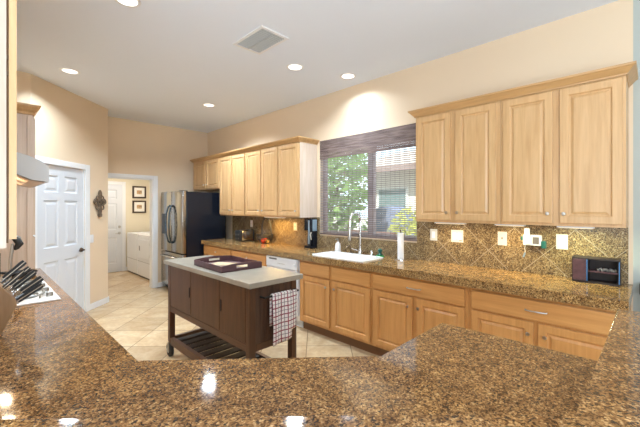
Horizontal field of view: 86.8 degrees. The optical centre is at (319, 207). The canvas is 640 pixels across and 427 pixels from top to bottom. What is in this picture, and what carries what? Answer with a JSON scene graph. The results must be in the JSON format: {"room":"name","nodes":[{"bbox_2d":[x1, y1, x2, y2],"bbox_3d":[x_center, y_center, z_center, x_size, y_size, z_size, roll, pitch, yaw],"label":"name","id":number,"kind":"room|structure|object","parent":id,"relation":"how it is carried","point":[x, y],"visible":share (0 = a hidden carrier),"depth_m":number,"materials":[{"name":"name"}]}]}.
{"room":"kitchen","nodes":[
{"label":"kitchen","id":0,"kind":"room"},
{"bbox_2d":[17,71,29,103],"bbox_3d":[-3.584,-0.029,3.661,0.116,3.000,0.674,0,0,45],"label":"wall","id":1,"kind":"structure","parent":0,"point":[23,78],"depth_m":3.82,"materials":[{"name":"beige paint"}]},
{"bbox_2d":[30,74,107,309],"bbox_3d":[-3.361,-0.029,4.559,0.120,3.000,1.397,0,0,0],"label":"wall","id":2,"kind":"structure","parent":0,"point":[70,127],"depth_m":4.74,"materials":[{"name":"beige paint"}]},
{"bbox_2d":[37,165,84,307],"bbox_3d":[-3.300,0.471,4.337,0.099,1.984,0.778,0,0,0],"label":"door","id":3,"kind":"structure","parent":2,"relation":"in","point":[60,249],"depth_m":4.34,"materials":[{"name":"white paint"}]},
{"bbox_2d":[33,156,89,311],"bbox_3d":[-3.344,0.435,4.346,0.118,2.072,0.966,0,0,0],"label":"trim","id":4,"kind":"structure","parent":2,"relation":"attached to","point":[48,161],"depth_m":4.74,"materials":[{"name":"white paint"}]},
{"bbox_2d":[90,235,93,242],"bbox_3d":[-3.295,0.451,4.878,0.009,0.116,0.080,0,0,1],"label":"switch plate","id":5,"kind":"object","parent":2,"relation":"attached to","point":[91,236],"visible":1,"depth_m":4.87,"materials":[{"name":"white plastic"}]},
{"bbox_2d":[93,190,105,216],"bbox_3d":[-3.281,-0.057,5.040,0.034,0.411,0.282,0,0,0],"label":"wall cross","id":6,"kind":"object","parent":2,"relation":"attached to","point":[97,202],"visible":1,"depth_m":5.03,"materials":[{"name":"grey metal"}]},
{"bbox_2d":[90,296,108,309],"bbox_3d":[-3.291,1.428,5.049,0.015,0.085,0.437,0,0,0],"label":"baseboard","id":7,"kind":"structure","parent":2,"relation":"attached to","point":[105,300],"depth_m":5.04,"materials":[{"name":"white paint"}]},
{"bbox_2d":[108,178,149,272],"bbox_3d":[-4.668,-0.029,7.817,0.120,3.000,2.200,0,0,45],"label":"wall","id":8,"kind":"structure","parent":0,"point":[135,222],"depth_m":8.03,"materials":[{"name":"beige paint"}]},
{"bbox_2d":[108,184,121,272],"bbox_3d":[-4.834,0.471,7.493,0.099,1.984,0.821,0,0,45],"label":"door","id":9,"kind":"structure","parent":8,"relation":"in","point":[114,191],"depth_m":7.69,"materials":[{"name":"white paint"}]},
{"bbox_2d":[108,181,125,270],"bbox_3d":[-4.861,0.438,7.521,0.020,2.065,0.967,0,0,45],"label":"trim","id":10,"kind":"structure","parent":8,"relation":"attached to","point":[123,184],"depth_m":7.83,"materials":[{"name":"white paint"}]},
{"bbox_2d":[132,200,145,212],"bbox_3d":[-4.314,-0.017,8.073,0.023,0.296,0.300,0,0,45],"label":"framed picture","id":11,"kind":"object","parent":8,"relation":"attached to","point":[137,206],"visible":1,"depth_m":8.06,"materials":[{"name":"brown"}]},
{"bbox_2d":[132,186,145,197],"bbox_3d":[-4.314,-0.363,8.073,0.023,0.288,0.300,0,0,45],"label":"framed picture","id":12,"kind":"object","parent":8,"relation":"attached to","point":[137,191],"visible":1,"depth_m":8.06,"materials":[{"name":"brown"}]},
{"bbox_2d":[108,116,206,282],"bbox_3d":[-3.016,-0.029,6.307,0.130,3.000,1.889,0,0,45],"label":"wall","id":13,"kind":"structure","parent":0,"point":[134,147],"depth_m":6.25,"materials":[{"name":"beige paint"}]},
{"bbox_2d":[108,173,157,287],"bbox_3d":[-3.353,0.446,5.952,0.148,2.050,0.904,0,0,45],"label":"trim","id":14,"kind":"structure","parent":13,"relation":"attached to","point":[153,179],"depth_m":6.18,"materials":[{"name":"white paint"}]},
{"bbox_2d":[87,271,377,360],"bbox_3d":[-1.885,1.521,1.292,13.500,0.100,7.800,0,0,45],"label":"floor","id":15,"kind":"structure","parent":0,"point":[135,314],"depth_m":4.14,"materials":[{"name":"tile"}]},
{"bbox_2d":[0,102,40,271],"bbox_3d":[-3.154,0.273,3.227,1.087,2.396,0.654,0,0,45],"label":"pantry cabinet","id":16,"kind":"object","parent":15,"relation":"on","point":[26,113],"visible":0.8,"depth_m":3.04,"materials":[{"name":"brown wood"}]},
{"bbox_2d":[127,231,149,274],"bbox_3d":[-3.954,0.956,7.799,0.715,1.030,0.704,0,0,45],"label":"washing machine","id":17,"kind":"object","parent":15,"relation":"on","point":[132,237],"visible":0.32,"depth_m":7.53,"materials":[{"name":"white metal"}]},
{"bbox_2d":[138,234,149,279],"bbox_3d":[-3.405,0.956,7.251,0.775,1.030,0.716,0,0,45],"label":"dryer","id":18,"kind":"object","parent":15,"relation":"on","point":[143,239],"visible":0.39,"depth_m":7.00,"materials":[{"name":"white metal"}]},
{"bbox_2d":[160,190,225,286],"bbox_3d":[-2.345,0.592,6.151,0.910,1.757,0.879,0,0,45],"label":"refrigerator","id":19,"kind":"object","parent":15,"relation":"on","point":[187,218],"visible":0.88,"depth_m":5.83,"materials":[{"name":"black"}]},
{"bbox_2d":[204,245,231,255],"bbox_3d":[-1.477,1.048,5.672,0.896,0.845,0.628,0,0,45],"label":"base cabinet","id":20,"kind":"object","parent":15,"relation":"on","point":[208,249],"visible":0.2,"depth_m":5.48,"materials":[{"name":"brown wood"}]},
{"bbox_2d":[164,255,302,359],"bbox_3d":[-0.843,0.996,3.007,1.531,0.950,0.495,0,0,45],"label":"island cart","id":21,"kind":"object","parent":15,"relation":"on","point":[232,309],"visible":0.8,"depth_m":2.71,"materials":[{"name":"wood"}]},
{"bbox_2d":[194,255,261,272],"bbox_3d":[-0.823,0.489,3.000,0.380,0.064,0.524,0,0,-43],"label":"serving tray","id":22,"kind":"object","parent":21,"relation":"on","point":[204,262],"visible":1,"depth_m":2.92,"materials":[{"name":"wood"}]},
{"bbox_2d":[212,262,234,264],"bbox_3d":[-0.879,0.509,3.042,0.214,0.003,0.179,0,0,15],"label":"paper card","id":23,"kind":"object","parent":22,"relation":"on","point":[216,263],"visible":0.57,"depth_m":3.06,"materials":[{"name":"beige paper"}]},
{"bbox_2d":[270,289,296,346],"bbox_3d":[-0.265,0.805,2.507,0.048,0.370,0.243,0,0,45],"label":"dish towel","id":24,"kind":"object","parent":21,"relation":"hanging from","point":[283,305],"visible":1,"depth_m":2.48,"materials":[{"name":"white fabric"}]},
{"bbox_2d":[231,249,266,266],"bbox_3d":[-0.836,1.048,5.041,0.898,0.845,0.628,0,0,45],"label":"base cabinet","id":25,"kind":"object","parent":15,"relation":"on","point":[244,254],"visible":0.18,"depth_m":4.78,"materials":[{"name":"brown wood"}]},
{"bbox_2d":[266,255,303,327],"bbox_3d":[-0.294,1.048,4.490,0.627,0.846,0.610,0,0,45],"label":"dishwasher","id":26,"kind":"object","parent":15,"relation":"on","point":[288,264],"visible":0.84,"depth_m":4.17,"materials":[{"name":"white metal"}]},
{"bbox_2d":[300,260,375,354],"bbox_3d":[0.324,1.048,3.900,1.063,0.845,0.628,0,0,45],"label":"base cabinet","id":27,"kind":"object","parent":15,"relation":"on","point":[336,301],"visible":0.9,"depth_m":3.65,"materials":[{"name":"brown wood"}]},
{"bbox_2d":[372,272,468,355],"bbox_3d":[1.034,1.048,3.197,0.930,0.845,0.635,0,0,45],"label":"base cabinet","id":28,"kind":"object","parent":15,"relation":"on","point":[403,308],"visible":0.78,"depth_m":3.03,"materials":[{"name":"brown wood"}]},
{"bbox_2d":[469,287,630,360],"bbox_3d":[1.698,1.048,2.545,0.928,0.845,0.635,0,0,45],"label":"base cabinet","id":29,"kind":"object","parent":15,"relation":"on","point":[577,330],"visible":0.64,"depth_m":2.32,"materials":[{"name":"brown wood"}]},
{"bbox_2d":[201,238,632,310],"bbox_3d":[0.115,0.590,4.107,5.395,0.066,0.631,0,0,45],"label":"countertop","id":30,"kind":"structure","parent":29,"relation":"on","point":[533,285],"depth_m":2.79,"materials":[{"name":"stone"}]},
{"bbox_2d":[235,229,253,241],"bbox_3d":[-1.260,0.463,5.629,0.170,0.187,0.291,0,0,45],"label":"toaster","id":31,"kind":"object","parent":30,"relation":"on","point":[247,234],"visible":1,"depth_m":5.56,"materials":[{"name":"silver metal"}]},
{"bbox_2d":[256,217,272,242],"bbox_3d":[-0.864,0.350,5.296,0.280,0.409,0.269,0,0,45],"label":"wire basket","id":32,"kind":"object","parent":30,"relation":"on","point":[259,238],"visible":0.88,"depth_m":5.26,"materials":[{"name":"grey"}]},
{"bbox_2d":[256,233,272,242],"bbox_3d":[-0.864,0.485,5.296,0.269,0.139,0.269,0,0,45],"label":"bowl","id":33,"kind":"object","parent":32,"relation":"on","point":[259,238],"depth_m":5.24,"materials":[{"name":"grey metal"}]},
{"bbox_2d":[304,218,316,248],"bbox_3d":[-0.129,0.354,4.662,0.138,0.405,0.142,0,0,45],"label":"coffee maker","id":34,"kind":"object","parent":30,"relation":"on","point":[310,224],"visible":1,"depth_m":4.63,"materials":[{"name":"black plastic"}]},
{"bbox_2d":[335,239,340,251],"bbox_3d":[0.224,0.475,4.271,0.075,0.164,0.082,0,0,45],"label":"soap dispenser","id":35,"kind":"object","parent":30,"relation":"on","point":[337,245],"visible":0.95,"depth_m":4.25,"materials":[{"name":"white plastic"}]},
{"bbox_2d":[312,251,382,261],"bbox_3d":[0.302,0.635,3.844,0.760,0.182,0.395,0,0,45],"label":"sink","id":36,"kind":"object","parent":30,"relation":"in","point":[331,254],"visible":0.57,"depth_m":3.91,"materials":[{"name":"white ceramic"}]},
{"bbox_2d":[348,212,362,253],"bbox_3d":[0.392,0.302,3.994,0.126,0.509,0.249,0,0,45],"label":"kitchen faucet","id":37,"kind":"object","parent":30,"relation":"on","point":[359,250],"visible":0.94,"depth_m":4.01,"materials":[{"name":"silver metal"}]},
{"bbox_2d":[376,249,383,256],"bbox_3d":[0.675,0.510,3.810,0.096,0.094,0.096,0,0,45],"label":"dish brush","id":38,"kind":"object","parent":30,"relation":"on","point":[380,254],"visible":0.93,"depth_m":3.79,"materials":[{"name":"green plastic"}]},
{"bbox_2d":[394,229,407,259],"bbox_3d":[0.864,0.396,3.624,0.144,0.322,0.144,0,0,45],"label":"paper towel holder","id":39,"kind":"object","parent":30,"relation":"on","point":[400,236],"visible":1,"depth_m":3.59,"materials":[{"name":"white paper"}]},
{"bbox_2d":[572,255,620,286],"bbox_3d":[2.046,0.464,2.507,0.272,0.185,0.126,0,0,45],"label":"desk organizer","id":40,"kind":"object","parent":30,"relation":"on","point":[584,270],"visible":0.99,"depth_m":2.51,"materials":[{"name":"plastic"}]},
{"bbox_2d":[588,269,617,274],"bbox_3d":[2.078,0.470,2.479,0.168,0.010,0.106,0,0,45],"label":"shelf","id":41,"kind":"object","parent":40,"relation":"attached to","point":[589,270],"depth_m":2.47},
{"bbox_2d":[596,268,616,272],"bbox_3d":[2.068,0.453,2.440,0.118,0.033,0.029,0,0,45],"label":"rolled papers","id":42,"kind":"object","parent":40,"relation":"on","point":[597,269],"visible":1,"depth_m":2.44,"materials":[{"name":"grey paper"}]},
{"bbox_3d":[-0.258,1.037,0.802,1.223,0.868,1.258,0,0,45],"label":"cabinet","id":43,"kind":"object","parent":15,"relation":"on","visible":0},
{"bbox_2d":[0,268,597,418],"bbox_3d":[-1.002,0.580,1.926,3.906,0.046,1.818,0,0,45],"label":"countertop","id":44,"kind":"structure","parent":43,"relation":"on","point":[57,362],"depth_m":1.09,"materials":[{"name":"brown stone"}]},
{"bbox_2d":[0,284,16,335],"bbox_3d":[-1.458,0.437,1.452,0.145,0.239,0.224,0,0,45],"label":"knife block","id":45,"kind":"object","parent":44,"relation":"on","point":[8,304],"visible":0.97,"depth_m":1.46,"materials":[{"name":"brown wood"}]},
{"bbox_2d":[0,260,26,283],"bbox_3d":[-1.417,0.298,1.554,0.018,0.103,0.106,0,0,45],"label":"kitchen knife","id":46,"kind":"object","parent":45,"relation":"in","point":[22,263],"visible":0.98,"depth_m":1.55,"materials":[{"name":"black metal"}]},
{"bbox_2d":[2,270,24,288],"bbox_3d":[-1.373,0.329,1.499,0.018,0.096,0.096,0,0,45],"label":"kitchen knife","id":47,"kind":"object","parent":45,"relation":"in","point":[21,272],"visible":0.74,"depth_m":1.50,"materials":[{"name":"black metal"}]},
{"bbox_2d":[5,266,30,288],"bbox_3d":[-1.380,0.321,1.535,0.018,0.099,0.102,0,0,45],"label":"kitchen knife","id":48,"kind":"object","parent":45,"relation":"in","point":[27,268],"visible":0.34,"depth_m":1.55,"materials":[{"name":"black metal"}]},
{"bbox_2d":[8,270,36,291],"bbox_3d":[-1.399,0.348,1.586,0.018,0.097,0.108,0,0,45],"label":"kitchen knife","id":49,"kind":"object","parent":45,"relation":"in","point":[28,276],"visible":0.83,"depth_m":1.58,"materials":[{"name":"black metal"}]},
{"bbox_2d":[13,276,43,297],"bbox_3d":[-1.323,0.359,1.536,0.018,0.086,0.106,0,0,45],"label":"kitchen knife","id":50,"kind":"object","parent":45,"relation":"in","point":[39,279],"visible":0.99,"depth_m":1.53,"materials":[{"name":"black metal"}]},
{"bbox_2d":[15,283,43,303],"bbox_3d":[-1.318,0.392,1.519,0.018,0.089,0.122,0,0,45],"label":"kitchen knife","id":51,"kind":"object","parent":45,"relation":"in","point":[39,286],"visible":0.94,"depth_m":1.52,"materials":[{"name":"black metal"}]},
{"bbox_2d":[6,235,23,280],"bbox_3d":[-2.359,0.381,2.593,0.100,0.352,0.133,0,0,45],"label":"utensil","id":52,"kind":"object","parent":44,"relation":"on","point":[18,242],"visible":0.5,"depth_m":2.59,"materials":[{"name":"silver metal"}]},
{"bbox_2d":[0,270,37,277],"bbox_3d":[-2.451,0.527,2.713,0.182,0.059,0.294,0,0,45],"label":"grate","id":53,"kind":"object","parent":44,"relation":"on","point":[13,275],"visible":0.3,"depth_m":2.69,"materials":[{"name":"black"}]},
{"bbox_2d":[2,279,60,306],"bbox_3d":[-2.027,0.536,2.125,0.790,0.041,0.528,0,0,45],"label":"gas cooktop","id":54,"kind":"object","parent":44,"relation":"in","point":[46,294],"visible":0.32,"depth_m":2.05,"materials":[{"name":"white metal"}]},
{"bbox_2d":[17,0,617,132],"bbox_3d":[-1.885,-1.589,1.292,13.500,0.120,7.800,0,0,45],"label":"ceiling","id":55,"kind":"structure","parent":0,"point":[157,62],"depth_m":3.17,"materials":[{"name":"paint"}]},
{"bbox_2d":[60,68,79,74],"bbox_3d":[-2.801,-1.526,3.788,0.188,0.006,0.188,0,0,45],"label":"recessed light","id":56,"kind":"object","parent":55,"relation":"in","point":[65,70],"visible":1,"depth_m":3.79,"materials":[{"name":"white paint"}]},
{"bbox_2d":[115,0,140,7],"bbox_3d":[-1.422,-1.526,2.491,0.188,0.006,0.188,0,0,45],"label":"recessed light","id":57,"kind":"object","parent":55,"relation":"in","point":[128,3],"visible":1,"depth_m":2.53,"materials":[{"name":"white paint"}]},
{"bbox_2d":[202,103,215,106],"bbox_3d":[-1.655,-1.526,5.044,0.188,0.006,0.188,0,0,45],"label":"recessed light","id":58,"kind":"object","parent":55,"relation":"in","point":[203,104],"visible":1,"depth_m":5.05,"materials":[{"name":"white paint"}]},
{"bbox_2d":[233,25,288,54],"bbox_3d":[-0.545,-1.523,3.096,0.450,0.012,0.300,0,0,45],"label":"ceiling vent","id":59,"kind":"object","parent":55,"relation":"in","point":[261,39],"visible":1,"depth_m":3.08,"materials":[{"name":"white metal"}]},
{"bbox_2d":[286,63,303,70],"bbox_3d":[-0.272,-1.526,3.680,0.188,0.006,0.188,0,0,45],"label":"recessed light","id":60,"kind":"object","parent":55,"relation":"in","point":[294,66],"visible":1,"depth_m":3.68,"materials":[{"name":"white paint"}]},
{"bbox_2d":[340,73,355,78],"bbox_3d":[0.325,-1.526,3.932,0.188,0.006,0.188,0,0,45],"label":"recessed light","id":61,"kind":"object","parent":55,"relation":"in","point":[344,75],"visible":1,"depth_m":3.92,"materials":[{"name":"white paint"}]},
{"bbox_2d":[207,0,639,311],"bbox_3d":[1.618,-0.029,3.179,11.150,3.000,0.150,0,0,45],"label":"wall","id":62,"kind":"structure","parent":0,"point":[600,37],"depth_m":3.18,"materials":[{"name":"beige paint"}]},
{"bbox_2d":[194,158,219,190],"bbox_3d":[-2.015,-0.609,6.383,1.014,0.560,0.368,0,0,45],"label":"upper cabinet","id":63,"kind":"object","parent":62,"relation":"attached to","point":[206,173],"visible":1,"depth_m":6.22,"materials":[{"name":"brown wood"}]},
{"bbox_2d":[220,153,245,215],"bbox_3d":[-1.367,-0.377,5.745,0.802,1.025,0.368,0,0,45],"label":"upper cabinet","id":64,"kind":"object","parent":62,"relation":"attached to","point":[232,168],"visible":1,"depth_m":5.61,"materials":[{"name":"brown wood"}]},
{"bbox_2d":[245,146,278,216],"bbox_3d":[-0.785,-0.377,5.174,0.824,1.025,0.368,0,0,45],"label":"upper cabinet","id":65,"kind":"object","parent":62,"relation":"attached to","point":[261,166],"visible":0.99,"depth_m":5.04,"materials":[{"name":"brown wood"}]},
{"bbox_2d":[278,142,316,217],"bbox_3d":[-0.330,-0.377,4.726,0.450,1.025,0.368,0,0,45],"label":"upper cabinet","id":66,"kind":"object","parent":62,"relation":"attached to","point":[297,161],"visible":1,"depth_m":4.59,"materials":[{"name":"brown wood"}]},
{"bbox_2d":[190,136,319,162],"bbox_3d":[-1.281,-0.900,5.648,3.197,0.062,0.391,0,0,45],"label":"crown molding","id":67,"kind":"structure","parent":66,"relation":"attached to","point":[296,138],"depth_m":5.00,"materials":[{"name":"brown wood"}]},
{"bbox_2d":[323,130,416,238],"bbox_3d":[0.583,-0.272,4.208,1.470,1.275,0.055,0,0,45],"label":"window","id":68,"kind":"structure","parent":62,"relation":"in","point":[393,130],"depth_m":4.15,"materials":[{"name":"brown metal"}]},
{"bbox_2d":[320,123,416,240],"bbox_3d":[0.539,-0.273,4.163,1.462,1.275,0.061,0,0,45],"label":"window blind","id":69,"kind":"object","parent":68,"relation":"attached to","point":[403,135],"visible":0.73,"depth_m":4.10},
{"bbox_2d":[232,216,627,283],"bbox_3d":[0.314,0.347,4.344,5.395,0.420,0.015,0,0,45],"label":"backsplash","id":70,"kind":"structure","parent":62,"relation":"attached to","point":[480,247],"depth_m":3.14,"materials":[{"name":"brown stone"}]},
{"bbox_2d":[430,229,436,240],"bbox_3d":[1.171,0.281,3.484,0.075,0.118,0.009,0,0,45],"label":"switch plate","id":71,"kind":"object","parent":70,"relation":"attached to","point":[433,232],"visible":1,"depth_m":3.48,"materials":[{"name":"beige plastic"}]},
{"bbox_2d":[451,230,462,242],"bbox_3d":[1.344,0.281,3.314,0.118,0.118,0.010,0,0,45],"label":"switch plate","id":72,"kind":"object","parent":70,"relation":"attached to","point":[456,235],"visible":1,"depth_m":3.31,"materials":[{"name":"beige plastic"}]},
{"bbox_2d":[498,231,506,245],"bbox_3d":[1.631,0.278,3.027,0.075,0.122,0.016,0,0,45],"label":"switch plate","id":73,"kind":"object","parent":70,"relation":"attached to","point":[502,236],"visible":1,"depth_m":3.03,"materials":[{"name":"beige plastic"}]},
{"bbox_2d":[521,228,546,256],"bbox_3d":[1.788,0.301,2.837,0.185,0.252,0.066,0,0,45],"label":"power adapter","id":74,"kind":"object","parent":70,"relation":"attached to","point":[533,240],"visible":1,"depth_m":2.83,"materials":[{"name":"white plastic"}]},
{"bbox_2d":[533,237,538,243],"bbox_3d":[1.794,0.276,2.813,0.046,0.058,0.003,0,0,45],"label":"socket","id":75,"kind":"object","parent":74,"relation":"attached to","point":[535,239],"depth_m":2.81,"materials":[{"name":"grey"}]},
{"bbox_2d":[556,234,567,249],"bbox_3d":[1.947,0.277,2.721,0.078,0.120,0.009,0,0,45],"label":"outlet","id":76,"kind":"object","parent":70,"relation":"attached to","point":[561,239],"visible":1,"depth_m":2.72,"materials":[{"name":"beige plastic"}]},
{"bbox_2d":[416,100,500,223],"bbox_3d":[1.299,-0.377,3.124,0.756,1.025,0.368,0,0,45],"label":"upper cabinet","id":77,"kind":"object","parent":62,"relation":"attached to","point":[458,151],"visible":0.99,"depth_m":2.97,"materials":[{"name":"brown wood"}]},
{"bbox_2d":[434,222,465,223],"bbox_3d":[1.225,0.146,3.185,0.280,0.018,0.060,0,0,45],"label":"light","id":78,"kind":"object","parent":77,"relation":"attached to","point":[434,222],"visible":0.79,"depth_m":3.18,"materials":[{"name":"white plastic"}]},
{"bbox_2d":[408,60,637,117],"bbox_3d":[1.564,-0.900,2.850,1.622,0.062,0.391,0,0,45],"label":"crown molding","id":79,"kind":"structure","parent":62,"relation":"attached to","point":[629,69],"depth_m":2.52,"materials":[{"name":"brown wood"}]},
{"bbox_2d":[501,75,628,227],"bbox_3d":[1.841,-0.377,2.591,0.760,1.025,0.368,0,0,45],"label":"upper cabinet","id":80,"kind":"object","parent":62,"relation":"attached to","point":[565,151],"visible":1,"depth_m":2.43,"materials":[{"name":"brown wood"}]},
{"bbox_2d":[495,224,525,226],"bbox_3d":[1.589,0.146,2.828,0.220,0.018,0.060,0,0,45],"label":"light","id":81,"kind":"object","parent":80,"relation":"attached to","point":[495,224],"visible":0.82,"depth_m":2.81,"materials":[{"name":"white plastic"}]},
{"bbox_2d":[557,226,594,228],"bbox_3d":[1.903,0.146,2.519,0.220,0.018,0.060,0,0,45],"label":"light","id":82,"kind":"object","parent":80,"relation":"attached to","point":[557,226],"visible":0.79,"depth_m":2.49,"materials":[{"name":"white plastic"}]},
{"bbox_3d":[0.101,0.956,0.855,1.175,1.029,1.838,0,0,45],"label":"wall","id":83,"kind":"structure","parent":0,"visible":0},
{"bbox_2d":[0,309,639,426],"bbox_3d":[0.321,0.421,0.604,2.465,0.040,0.872,0,0,-18],"label":"bar","id":84,"kind":"object","parent":83,"relation":"on","point":[611,398],"visible":1,"depth_m":0.65,"materials":[{"name":"brown stone"}]},
{"bbox_3d":[-2.396,-0.029,1.935,4.230,3.000,0.120,0,0,45],"label":"wall","id":85,"kind":"structure","parent":0,"visible":0},
{"bbox_2d":[0,0,16,248],"bbox_3d":[-1.426,-0.382,1.317,1.040,1.015,0.353,0,0,45],"label":"upper cabinet","id":86,"kind":"object","parent":85,"relation":"attached to","point":[8,8],"visible":1,"depth_m":1.05,"materials":[{"name":"brown wood"}]},
{"bbox_2d":[17,152,48,187],"bbox_3d":[-2.064,-0.233,2.073,0.790,0.173,0.538,0,0,45],"label":"range hood","id":87,"kind":"object","parent":85,"relation":"attached to","point":[32,172],"visible":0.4,"depth_m":1.95,"materials":[{"name":"white metal"}]},
{"label":"outside","id":88,"kind":"structure","parent":0,"visible":0},
{"bbox_2d":[333,217,367,230],"bbox_3d":[3.844,1.571,26.726,48.000,0.100,36.500,0,0,45],"label":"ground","id":89,"kind":"structure","parent":88,"point":[333,217],"depth_m":34.28,"materials":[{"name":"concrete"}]},
{"bbox_2d":[328,148,367,230],"bbox_3d":[-0.044,-0.612,8.473,2.698,4.278,2.678,0,0,45],"label":"leafy tree","id":90,"kind":"object","parent":89,"relation":"on","point":[365,148],"visible":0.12,"depth_m":7.88,"materials":[{"name":"green plant"}]},
{"bbox_2d":[343,230,395,234],"bbox_3d":[0.782,0.972,5.823,0.950,1.098,0.400,0,0,45],"label":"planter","id":91,"kind":"object","parent":89,"relation":"on","point":[347,230],"visible":0.02,"depth_m":5.72,"materials":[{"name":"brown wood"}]},
{"bbox_2d":[343,151,415,215],"bbox_3d":[5.802,-0.454,12.388,7.100,3.950,7.200,0,0,45],"label":"house","id":92,"kind":"structure","parent":89,"relation":"on","point":[409,189],"depth_m":11.49,"materials":[{"name":"paint"}]},
{"bbox_2d":[367,207,413,235],"bbox_3d":[1.974,0.735,9.209,1.197,1.572,0.800,0,0,45],"label":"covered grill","id":93,"kind":"object","parent":89,"relation":"on","point":[378,207],"visible":0.25,"depth_m":8.89,"materials":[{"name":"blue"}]},
{"bbox_2d":[388,205,416,235],"bbox_3d":[1.960,0.743,7.332,1.048,1.580,1.068,0,0,45],"label":"flowering shrub","id":94,"kind":"object","parent":89,"relation":"on","point":[412,205],"visible":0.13,"depth_m":7.26,"materials":[{"name":"yellow plant"}]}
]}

